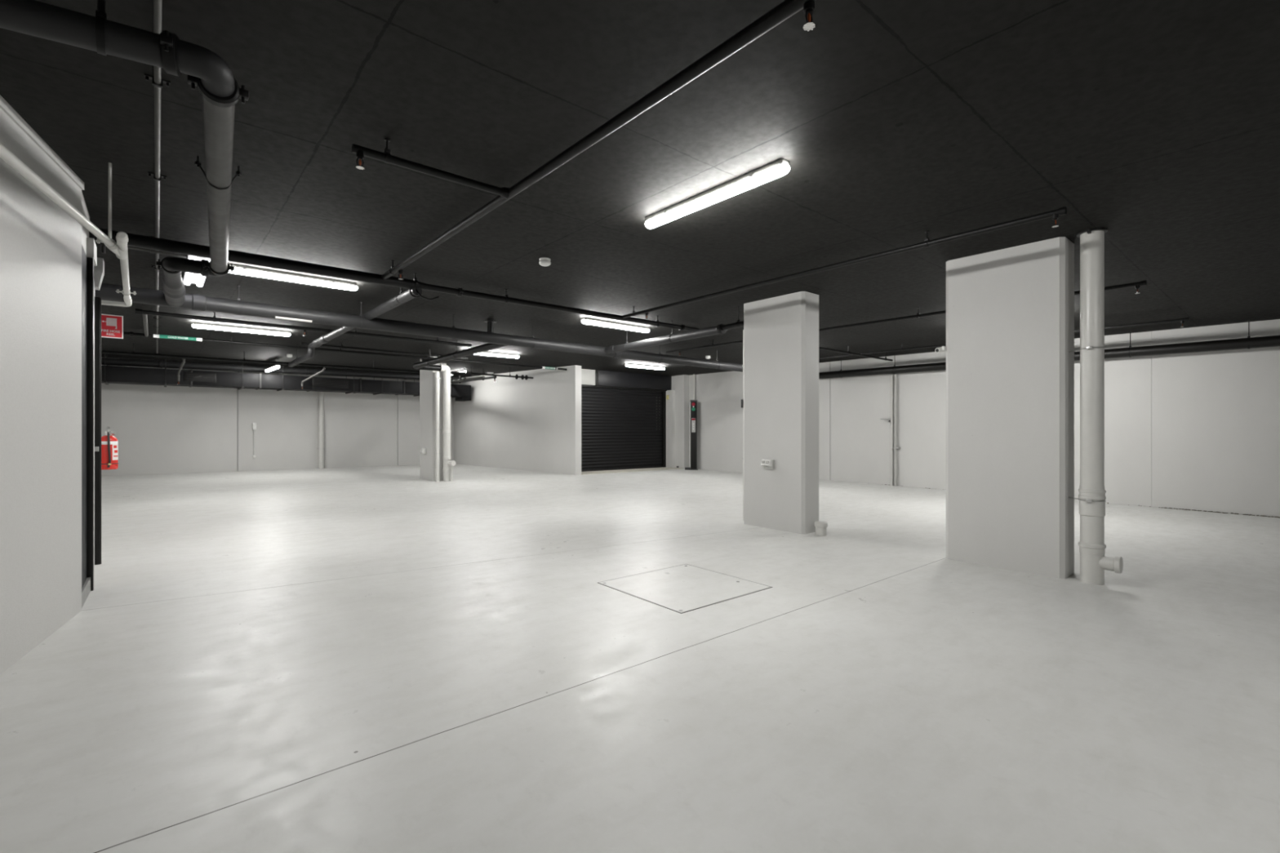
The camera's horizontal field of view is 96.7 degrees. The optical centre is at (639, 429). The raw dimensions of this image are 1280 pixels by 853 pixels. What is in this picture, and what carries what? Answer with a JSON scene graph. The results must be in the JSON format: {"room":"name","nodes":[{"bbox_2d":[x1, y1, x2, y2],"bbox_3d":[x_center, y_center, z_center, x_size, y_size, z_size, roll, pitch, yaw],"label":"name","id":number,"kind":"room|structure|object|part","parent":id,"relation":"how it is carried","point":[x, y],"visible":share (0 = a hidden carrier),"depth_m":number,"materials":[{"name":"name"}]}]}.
{"room":"underground parking garage","nodes":[
{"label":"underground parking garage","id":0,"kind":"room"},
{"bbox_2d":[0,94,104,674],"bbox_3d":[-4.549,-0.119,3.405,1.859,3.062,23.872,0,0,-36],"label":"wall","id":1,"kind":"structure","parent":0,"point":[41,243],"depth_m":3.09,"materials":[{"name":"white paint"}]},
{"bbox_2d":[0,142,136,306],"bbox_3d":[-2.536,-1.346,2.140,0.600,0.508,7.247,0,0,-35],"label":"pipe","id":2,"kind":"object","parent":1,"relation":"attached to","point":[120,248],"visible":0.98,"depth_m":3.22,"materials":[{"name":"paint"}]},
{"bbox_2d":[81,577,90,608],"bbox_3d":[-3.802,1.117,3.887,0.038,0.106,0.550,0,0,-40],"label":"baseboard","id":3,"kind":"structure","parent":1,"relation":"attached to","point":[86,589],"depth_m":3.90,"materials":[{"name":"white paint"}]},
{"bbox_2d":[81,244,93,591],"bbox_3d":[-3.814,-0.034,3.914,0.047,2.416,0.585,0,0,-40],"label":"door","id":4,"kind":"structure","parent":1,"relation":"in","point":[87,263],"depth_m":4.09,"materials":[{"name":"black metal"}]},
{"bbox_2d":[94,296,101,564],"bbox_3d":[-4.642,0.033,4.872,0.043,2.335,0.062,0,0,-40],"label":"door","id":5,"kind":"structure","parent":1,"relation":"in","point":[97,300],"depth_m":4.86,"materials":[{"name":"grey paint"}]},
{"bbox_3d":[-4.631,0.165,4.849,0.029,0.040,0.014,0,0,-40],"label":"strike plate","id":6,"kind":"part","parent":5,"relation":"part of","materials":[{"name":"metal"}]},
{"bbox_2d":[101,426,118,470],"bbox_3d":[-5.611,0.195,5.998,0.177,0.446,0.169,0,0,-4],"label":"fire extinguisher","id":7,"kind":"object","parent":1,"relation":"attached to","point":[109,443],"visible":0.93,"depth_m":5.94,"materials":[{"name":"red metal"}]},
{"bbox_2d":[113,445,117,457],"bbox_3d":[-5.529,0.225,6.003,0.005,0.120,0.055,0,0,-5],"label":"label","id":8,"kind":"object","parent":7,"relation":"attached to","point":[115,447],"depth_m":5.99,"materials":[{"name":"white paper"}]},
{"bbox_2d":[101,314,123,338],"bbox_3d":[-5.794,-1.131,6.229,0.202,0.253,0.008,0,0,-40],"label":"sign","id":9,"kind":"object","parent":1,"relation":"attached to","point":[112,326],"visible":1,"depth_m":6.23,"materials":[{"name":"red plastic"}]},
{"bbox_2d":[101,357,453,475],"bbox_3d":[-6.992,-0.110,16.938,14.060,3.080,0.250,0,0,-40],"label":"wall","id":10,"kind":"structure","parent":0,"point":[159,429],"depth_m":14.33,"materials":[{"name":"grey paint"}]},
{"bbox_2d":[252,422,256,457],"bbox_3d":[-9.752,0.270,14.375,0.069,0.865,0.080,0,0,-40],"label":"wall switch","id":11,"kind":"object","parent":10,"relation":"attached to","point":[254,424],"visible":1,"depth_m":14.34,"materials":[{"name":"white plastic"}]},
{"bbox_2d":[316,391,324,468],"bbox_3d":[-8.585,-0.156,15.314,0.190,2.428,0.154,0,0,-40],"label":"downpipe","id":12,"kind":"object","parent":10,"relation":"attached to","point":[321,399],"visible":0.94,"depth_m":15.26,"materials":[{"name":"white paint"}]},
{"bbox_2d":[453,364,581,475],"bbox_3d":[-3.665,-0.202,16.029,5.644,2.896,0.201,0,0,41],"label":"wall","id":13,"kind":"structure","parent":0,"point":[535,424],"depth_m":15.49,"materials":[{"name":"grey paint"}]},
{"bbox_2d":[0,463,1279,852],"bbox_3d":[0.024,1.284,7.446,16.100,0.531,24.100,0,0,-40],"label":"floor","id":14,"kind":"structure","parent":0,"point":[375,659],"depth_m":2.74,"materials":[{"name":"paint"}]},
{"bbox_2d":[419,356,446,480],"bbox_3d":[-4.611,-0.240,12.673,0.310,2.720,0.830,0,0,-40],"label":"concrete pillar","id":15,"kind":"structure","parent":14,"relation":"on","point":[427,378],"depth_m":12.40,"materials":[{"name":"grey paint"}]},
{"bbox_2d":[419,448,426,453],"bbox_3d":[-4.804,0.475,12.594,0.092,0.130,0.160,0,0,-40],"label":"power socket","id":16,"kind":"object","parent":15,"relation":"attached to","point":[423,451],"visible":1,"depth_m":12.54,"materials":[{"name":"white plastic"}]},
{"bbox_2d":[431,370,441,481],"bbox_3d":[-4.368,-0.097,12.204,0.190,2.435,0.105,0,0,-40],"label":"downpipe","id":17,"kind":"object","parent":14,"relation":"on","point":[437,372],"visible":0.94,"depth_m":12.18,"materials":[{"name":"white paint"}]},
{"bbox_2d":[439,364,455,481],"bbox_3d":[-4.138,-0.143,12.245,0.274,2.528,0.288,0,0,-40],"label":"downpipe","id":18,"kind":"object","parent":14,"relation":"on","point":[446,369],"visible":1,"depth_m":12.23,"materials":[{"name":"white paint"}]},
{"bbox_2d":[450,396,452,461],"bbox_3d":[-5.920,-0.099,17.499,0.260,2.342,0.112,0,0,-40],"label":"downpipe","id":19,"kind":"object","parent":14,"relation":"on","point":[451,397],"visible":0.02,"depth_m":17.51,"materials":[{"name":"white paint"}]},
{"bbox_2d":[581,466,681,475],"bbox_3d":[-0.286,1.183,15.639,3.600,0.152,0.730,0,0,-40],"label":"trim","id":20,"kind":"structure","parent":14,"relation":"on","point":[585,473],"depth_m":15.52,"materials":[{"name":"concrete"}]},
{"bbox_2d":[666,374,688,468],"bbox_3d":[-0.305,-0.160,15.885,4.050,2.980,1.030,0,0,-40],"label":"wall pier","id":21,"kind":"object","parent":14,"relation":"on","point":[677,402],"visible":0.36,"depth_m":16.77,"materials":[{"name":"grey paint"}]},
{"bbox_2d":[581,368,671,471],"bbox_3d":[-0.534,-0.225,15.914,3.720,2.750,0.310,0,0,-40],"label":"roller door","id":22,"kind":"structure","parent":21,"relation":"attached to","point":[624,414],"depth_m":15.97,"materials":[{"name":"black metal"}]},
{"bbox_3d":[-0.604,1.106,15.919,3.540,0.052,0.070,0,0,-40],"label":"rail","id":23,"kind":"part","parent":22,"relation":"part of","materials":[{"name":"black metal"}]},
{"bbox_3d":[-0.603,-1.173,15.887,3.580,0.045,0.160,0,0,-40],"label":"head trim","id":24,"kind":"part","parent":22,"relation":"part of","materials":[{"name":"black metal"}]},
{"bbox_2d":[597,564,773,613],"bbox_3d":[0.343,1.214,4.413,0.987,0.039,0.935,0,0,-40],"label":"access cover","id":25,"kind":"object","parent":14,"relation":"in","point":[686,588],"visible":0.95,"depth_m":4.35,"materials":[{"name":"metal"}]},
{"bbox_2d":[684,400,697,470],"bbox_3d":[1.461,0.152,16.235,0.360,1.994,0.170,0,0,0],"label":"signal post","id":26,"kind":"object","parent":14,"relation":"on","point":[693,402],"visible":1,"depth_m":16.19,"materials":[{"name":"plastic"}]},
{"bbox_3d":[1.461,1.112,16.235,0.360,0.075,0.170,0,0,0],"label":"plate","id":27,"kind":"part","parent":26,"relation":"part of","materials":[{"name":"plastic"}]},
{"bbox_3d":[1.522,-0.128,16.181,0.110,0.405,0.008,0,0,0],"label":"button panel","id":28,"kind":"part","parent":26,"relation":"part of","materials":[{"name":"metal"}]},
{"bbox_3d":[1.531,0.160,16.236,0.170,1.979,0.100,0,0,0],"label":"post","id":29,"kind":"part","parent":26,"relation":"part of","materials":[{"name":"black metal"}]},
{"bbox_2d":[743,291,818,533],"bbox_3d":[1.726,-0.190,7.010,0.347,2.819,0.902,0,0,-40],"label":"concrete pillar","id":30,"kind":"structure","parent":14,"relation":"on","point":[781,332],"depth_m":6.79,"materials":[{"name":"grey paint"}]},
{"bbox_2d":[741,329,743,520],"bbox_3d":[1.336,-0.055,7.303,0.070,2.450,0.051,0,0,-40],"label":"conduit","id":31,"kind":"object","parent":30,"relation":"attached to","point":[742,400],"visible":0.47,"depth_m":7.29,"materials":[{"name":"white paint"}]},
{"bbox_2d":[760,459,774,469],"bbox_3d":[1.544,0.417,6.896,0.079,0.111,0.160,0,0,-40],"label":"power socket","id":32,"kind":"object","parent":30,"relation":"attached to","point":[767,464],"visible":1,"depth_m":6.86,"materials":[{"name":"grey plastic"}]},
{"bbox_2d":[813,520,827,536],"bbox_3d":[2.076,1.138,6.528,0.148,0.155,0.148,0,0,-40],"label":"pipe stub","id":33,"kind":"object","parent":14,"relation":"on","point":[820,526],"visible":1,"depth_m":6.47,"materials":[{"name":"white paint"}]},
{"bbox_2d":[946,236,1074,578],"bbox_3d":[3.331,-0.176,5.166,0.347,2.847,0.935,0,0,-40],"label":"concrete pillar","id":34,"kind":"structure","parent":14,"relation":"on","point":[1010,312],"depth_m":4.98,"materials":[{"name":"grey paint"}]},
{"bbox_2d":[934,346,946,352],"bbox_3d":[2.880,-0.765,5.442,0.136,0.065,0.072,0,0,-40],"label":"security camera","id":35,"kind":"object","parent":34,"relation":"attached to","point":[942,348],"visible":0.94,"depth_m":5.41,"materials":[{"name":"white plastic"}]},
{"bbox_2d":[881,484,1279,518],"bbox_3d":[7.755,1.245,9.806,0.090,0.104,7.874,0,0,-43],"label":"baseboard","id":36,"kind":"object","parent":14,"relation":"on","point":[882,484],"visible":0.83,"depth_m":8.66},
{"bbox_2d":[1068,227,1123,585],"bbox_3d":[3.666,-0.176,4.609,0.240,2.848,0.368,0,0,-40],"label":"downpipe","id":37,"kind":"object","parent":14,"relation":"on","point":[1093,561],"visible":1,"depth_m":4.55,"materials":[{"name":"white paint"}]},
{"bbox_3d":[3.661,-1.585,4.607,0.200,0.030,0.200,0,0,1],"label":"ceiling plate","id":38,"kind":"part","parent":37,"relation":"part of","materials":[{"name":"black paint"}]},
{"bbox_2d":[0,0,1279,377],"bbox_3d":[0.024,-1.700,7.446,16.100,0.200,24.100,0,0,-40],"label":"ceiling","id":39,"kind":"structure","parent":0,"point":[1155,124],"depth_m":3.34,"materials":[{"name":"black paint"}]},
{"bbox_2d":[0,0,248,306],"bbox_3d":[-3.178,-1.403,3.985,1.033,0.395,5.039,0,0,-31],"label":"drain pipe","id":40,"kind":"object","parent":39,"relation":"attached to","point":[206,70],"visible":1,"depth_m":2.08,"materials":[{"name":"grey paint"}]},
{"bbox_2d":[101,243,186,257],"bbox_3d":[-4.279,-1.521,4.925,0.034,0.102,0.554,0,0,44],"label":"conduit","id":41,"kind":"object","parent":39,"relation":"attached to","point":[103,247],"visible":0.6,"depth_m":4.94,"materials":[{"name":"metal"}]},
{"bbox_2d":[144,0,170,353],"bbox_3d":[-4.819,-1.583,5.681,0.110,0.033,16.900,0,0,-40],"label":"conduit","id":42,"kind":"object","parent":39,"relation":"attached to","point":[157,82],"visible":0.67,"depth_m":3.00,"materials":[{"name":"grey metal"}]},
{"bbox_2d":[182,271,205,286],"bbox_3d":[-4.516,-1.559,5.756,0.170,0.082,0.599,0,0,-40],"label":"light","id":43,"kind":"object","parent":39,"relation":"attached to","point":[197,279],"depth_m":5.79,"materials":[{"name":"white plastic"}]},
{"bbox_2d":[183,256,196,284],"bbox_3d":[-4.378,-1.536,5.532,0.052,0.037,1.180,0,0,-40],"label":"diffuser","id":44,"kind":"object","parent":43,"relation":"attached to","point":[188,277],"depth_m":5.72,"materials":[{"name":"white plastic"}]},
{"bbox_2d":[196,257,210,286],"bbox_3d":[-4.299,-1.536,5.599,0.052,0.037,1.180,0,0,-40],"label":"diffuser","id":45,"kind":"object","parent":43,"relation":"attached to","point":[200,279],"depth_m":5.75,"materials":[{"name":"white plastic"}]},
{"bbox_2d":[186,254,210,262],"bbox_3d":[-3.912,-1.559,5.045,0.164,0.082,0.141,0,0,-40],"label":"light","id":46,"kind":"object","parent":39,"relation":"attached to","point":[197,258],"depth_m":5.12,"materials":[{"name":"white plastic"}]},
{"bbox_2d":[191,321,290,336],"bbox_3d":[-6.183,-1.559,8.868,1.260,0.082,0.082,0,0,-40],"label":"light","id":47,"kind":"object","parent":39,"relation":"attached to","point":[196,325],"visible":1,"depth_m":8.82,"materials":[{"name":"white plastic"}]},
{"bbox_2d":[265,360,279,372],"bbox_3d":[-8.351,-1.474,12.921,0.082,0.252,1.260,0,0,-43],"label":"light","id":48,"kind":"object","parent":39,"relation":"attached to","point":[277,366],"visible":1,"depth_m":12.76,"materials":[{"name":"white plastic"}]},
{"bbox_2d":[265,365,279,372],"bbox_3d":[-8.351,-1.371,12.921,0.078,0.045,1.260,0,0,-43],"label":"diffuser","id":49,"kind":"object","parent":48,"relation":"attached to","point":[273,367],"depth_m":12.81,"materials":[{"name":"white plastic"}]},
{"bbox_2d":[101,357,461,380],"bbox_3d":[-8.385,-1.462,14.271,8.041,0.225,0.168,0,0,-40],"label":"drain pipe","id":50,"kind":"object","parent":39,"relation":"hanging from","point":[114,362],"visible":0.93,"depth_m":13.43,"materials":[{"name":"grey paint"}]},
{"bbox_2d":[101,353,471,401],"bbox_3d":[-8.347,-1.230,14.422,8.246,0.740,0.820,0,0,-40],"label":"air duct","id":51,"kind":"object","parent":39,"relation":"hanging from","point":[109,374],"visible":0.78,"depth_m":13.49,"materials":[{"name":"grey metal"}]},
{"bbox_3d":[-9.819,-1.170,12.717,0.560,0.200,0.025,0,0,-40],"label":"grille frame","id":52,"kind":"part","parent":51,"relation":"part of","materials":[{"name":"black metal"}]},
{"bbox_3d":[-7.833,-1.170,14.410,0.820,0.200,0.025,0,0,-40],"label":"grille frame","id":53,"kind":"part","parent":51,"relation":"part of","materials":[{"name":"black metal"}]},
{"bbox_2d":[101,343,471,389],"bbox_3d":[-7.792,-1.292,13.144,7.400,0.616,1.787,0,0,-40],"label":"pipe","id":54,"kind":"object","parent":39,"relation":"hanging from","point":[157,355],"visible":0.93,"depth_m":11.89,"materials":[{"name":"black metal"}]},
{"bbox_2d":[228,263,357,290],"bbox_3d":[-3.580,-1.559,5.832,1.260,0.082,0.082,0,0,-40],"label":"light","id":55,"kind":"object","parent":39,"relation":"attached to","point":[238,269],"visible":0.73,"depth_m":5.82,"materials":[{"name":"white plastic"}]},
{"bbox_2d":[135,308,471,346],"bbox_3d":[-5.465,-1.504,9.576,4.490,0.193,2.335,0,0,-40],"label":"pipe","id":56,"kind":"object","parent":39,"relation":"hanging from","point":[138,311],"visible":0.94,"depth_m":8.27,"materials":[{"name":"black metal"}]},
{"bbox_2d":[123,331,567,370],"bbox_3d":[-5.249,-1.533,11.295,8.970,0.134,0.134,0,0,-40],"label":"pipe","id":57,"kind":"object","parent":39,"relation":"attached to","point":[131,333],"visible":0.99,"depth_m":10.46,"materials":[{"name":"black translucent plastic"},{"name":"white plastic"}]},
{"bbox_2d":[288,287,422,367],"bbox_3d":[-4.564,-1.411,8.494,0.126,0.377,7.050,0,0,-40],"label":"drain pipe","id":58,"kind":"object","parent":39,"relation":"attached to","point":[402,297],"visible":0.94,"depth_m":7.03,"materials":[{"name":"grey metal"}]},
{"bbox_2d":[300,342,467,359],"bbox_3d":[-4.785,-1.536,10.967,3.050,0.127,0.053,0,0,-40],"label":"pipe","id":59,"kind":"object","parent":39,"relation":"hanging from","point":[341,346],"visible":0.86,"depth_m":10.78,"materials":[{"name":"black metal"}]},
{"bbox_2d":[88,227,698,331],"bbox_3d":[-1.640,-1.468,6.392,6.600,0.265,0.150,0,0,-40],"label":"pipe","id":60,"kind":"object","parent":39,"relation":"hanging from","point":[134,240],"visible":0.97,"depth_m":5.33,"materials":[{"name":"black metal"}]},
{"bbox_2d":[95,283,742,372],"bbox_3d":[-0.712,-1.399,9.527,12.221,0.403,0.197,0,0,-40],"label":"drain pipe","id":61,"kind":"object","parent":39,"relation":"hanging from","point":[197,302],"visible":0.86,"depth_m":7.24,"materials":[{"name":"grey metal"}]},
{"bbox_2d":[413,340,508,371],"bbox_3d":[-2.999,-1.427,10.542,1.004,0.345,4.435,0,0,-40],"label":"drain pipe","id":62,"kind":"object","parent":39,"relation":"hanging from","point":[426,364],"visible":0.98,"depth_m":10.35,"materials":[{"name":"black paint"}]},
{"bbox_2d":[450,376,484,382],"bbox_3d":[-4.773,-1.422,14.921,0.061,0.356,3.100,0,0,-40],"label":"pipe","id":63,"kind":"object","parent":39,"relation":"hanging from","point":[479,377],"visible":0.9,"depth_m":14.42,"materials":[{"name":"black metal"}]},
{"bbox_2d":[450,375,496,383],"bbox_3d":[-4.528,-1.405,15.327,0.060,0.391,2.801,0,0,-40],"label":"pipe","id":64,"kind":"object","parent":39,"relation":"hanging from","point":[495,376],"visible":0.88,"depth_m":14.81,"materials":[{"name":"black metal"}]},
{"bbox_2d":[462,349,519,358],"bbox_3d":[-3.062,-1.559,11.727,1.260,0.082,0.082,0,0,-40],"label":"light","id":65,"kind":"object","parent":39,"relation":"attached to","point":[486,353],"visible":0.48,"depth_m":11.80,"materials":[{"name":"white plastic"}]},
{"bbox_2d":[475,352,519,358],"bbox_3d":[-3.062,-1.540,11.727,1.260,0.045,0.078,0,0,-40],"label":"diffuser","id":66,"kind":"object","parent":65,"relation":"attached to","point":[496,354],"depth_m":11.82,"materials":[{"name":"white plastic"}]},
{"bbox_2d":[450,364,533,379],"bbox_3d":[-3.791,-1.452,14.247,2.520,0.295,0.130,0,0,-40],"label":"pipe","id":67,"kind":"object","parent":39,"relation":"hanging from","point":[516,376],"visible":0.97,"depth_m":14.32,"materials":[{"name":"black metal"}]},
{"bbox_2d":[538,257,551,266],"bbox_3d":[-0.892,-1.571,5.337,0.110,0.058,0.110,0,0,-40],"label":"smoke detector","id":68,"kind":"object","parent":39,"relation":"attached to","point":[544,261],"visible":1,"depth_m":5.30,"materials":[{"name":"white plastic"}]},
{"bbox_2d":[351,0,815,279],"bbox_3d":[0.026,-1.498,1.941,0.958,0.203,8.920,0,0,-40],"label":"pipe","id":69,"kind":"object","parent":39,"relation":"hanging from","point":[786,9],"visible":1,"depth_m":2.88,"materials":[{"name":"black metal"}]},
{"bbox_3d":[-1.178,-1.500,3.319,0.915,0.068,0.068,0,0,-40],"label":"arm","id":70,"kind":"part","parent":69,"relation":"part of","materials":[{"name":"black paint"}]},
{"bbox_3d":[0.586,-1.425,1.972,0.013,0.036,0.013,0,0,-40],"label":"glass bulb","id":71,"kind":"part","parent":69,"relation":"part of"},
{"bbox_2d":[581,317,649,333],"bbox_3d":[-0.344,-1.559,8.525,1.260,0.082,0.082,0,0,-40],"label":"light","id":72,"kind":"object","parent":39,"relation":"attached to","point":[584,320],"visible":1,"depth_m":8.46,"materials":[{"name":"white plastic"}]},
{"bbox_2d":[625,363,664,369],"bbox_3d":[0.141,-1.559,14.090,1.260,0.082,0.082,0,0,-40],"label":"light","id":73,"kind":"object","parent":39,"relation":"attached to","point":[630,365],"visible":1,"depth_m":14.03,"materials":[{"name":"white plastic"}]},
{"bbox_2d":[604,306,743,354],"bbox_3d":[0.401,-1.432,8.437,0.194,0.336,2.921,0,0,-40],"label":"drain pipe","id":74,"kind":"object","parent":39,"relation":"hanging from","point":[721,329],"visible":0.98,"depth_m":8.24,"materials":[{"name":"grey metal"}]},
{"bbox_2d":[644,158,789,228],"bbox_3d":[0.465,-1.559,3.840,0.082,0.082,1.260,0,0,-40],"label":"light","id":75,"kind":"object","parent":39,"relation":"attached to","point":[776,169],"visible":1,"depth_m":3.72,"materials":[{"name":"glowing white light diffuser"},{"name":"grey plastic"}]},
{"bbox_2d":[622,206,1066,319],"bbox_3d":[1.345,-1.503,5.740,0.069,0.194,4.850,0,0,-40],"label":"pipe","id":76,"kind":"object","parent":39,"relation":"hanging from","point":[1055,214],"visible":1,"depth_m":4.84,"materials":[{"name":"black metal"}]},
{"bbox_2d":[818,346,893,361],"bbox_3d":[3.691,-1.519,10.636,4.220,0.163,0.050,0,0,-40],"label":"pipe","id":77,"kind":"object","parent":39,"relation":"hanging from","point":[848,352],"visible":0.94,"depth_m":10.96,"materials":[{"name":"grey metal"}]},
{"bbox_2d":[666,280,1146,355],"bbox_3d":[2.814,-1.493,8.413,0.052,0.214,7.050,0,0,-40],"label":"pipe","id":78,"kind":"object","parent":39,"relation":"hanging from","point":[1136,285],"visible":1,"depth_m":7.66,"materials":[{"name":"black metal"}]},
{"bbox_2d":[818,317,1189,359],"bbox_3d":[5.457,-1.498,9.931,0.053,0.204,5.970,0,0,-41],"label":"pipe","id":79,"kind":"object","parent":39,"relation":"hanging from","point":[1186,319],"visible":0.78,"depth_m":8.59,"materials":[{"name":"black metal"}]},
{"bbox_2d":[818,320,1279,378],"bbox_3d":[8.690,-1.355,8.462,0.236,0.489,13.803,0,0,-41],"label":"drain pipe","id":80,"kind":"object","parent":39,"relation":"hanging from","point":[1250,342],"visible":0.77,"depth_m":9.06,"materials":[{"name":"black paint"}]},
{"bbox_2d":[688,319,1279,516],"bbox_3d":[7.319,-0.090,10.512,0.250,3.119,19.324,0,0,-43],"label":"wall","id":81,"kind":"structure","parent":0,"point":[1198,430],"depth_m":9.40,"materials":[{"name":"grey paint"}]},
{"bbox_2d":[693,373,695,399],"bbox_3d":[1.597,-1.135,16.476,0.167,0.930,0.074,0,0,-40],"label":"conduit","id":82,"kind":"object","parent":81,"relation":"attached to","point":[694,384],"visible":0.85,"depth_m":16.42,"materials":[{"name":"white paint"}]},
{"bbox_2d":[880,373,900,485],"bbox_3d":[5.418,0.014,12.316,0.094,2.408,0.398,0,0,-44],"label":"conduit","id":83,"kind":"object","parent":81,"relation":"attached to","point":[895,447],"visible":0.94,"depth_m":12.23,"materials":[{"name":"white paint"}]}
]}

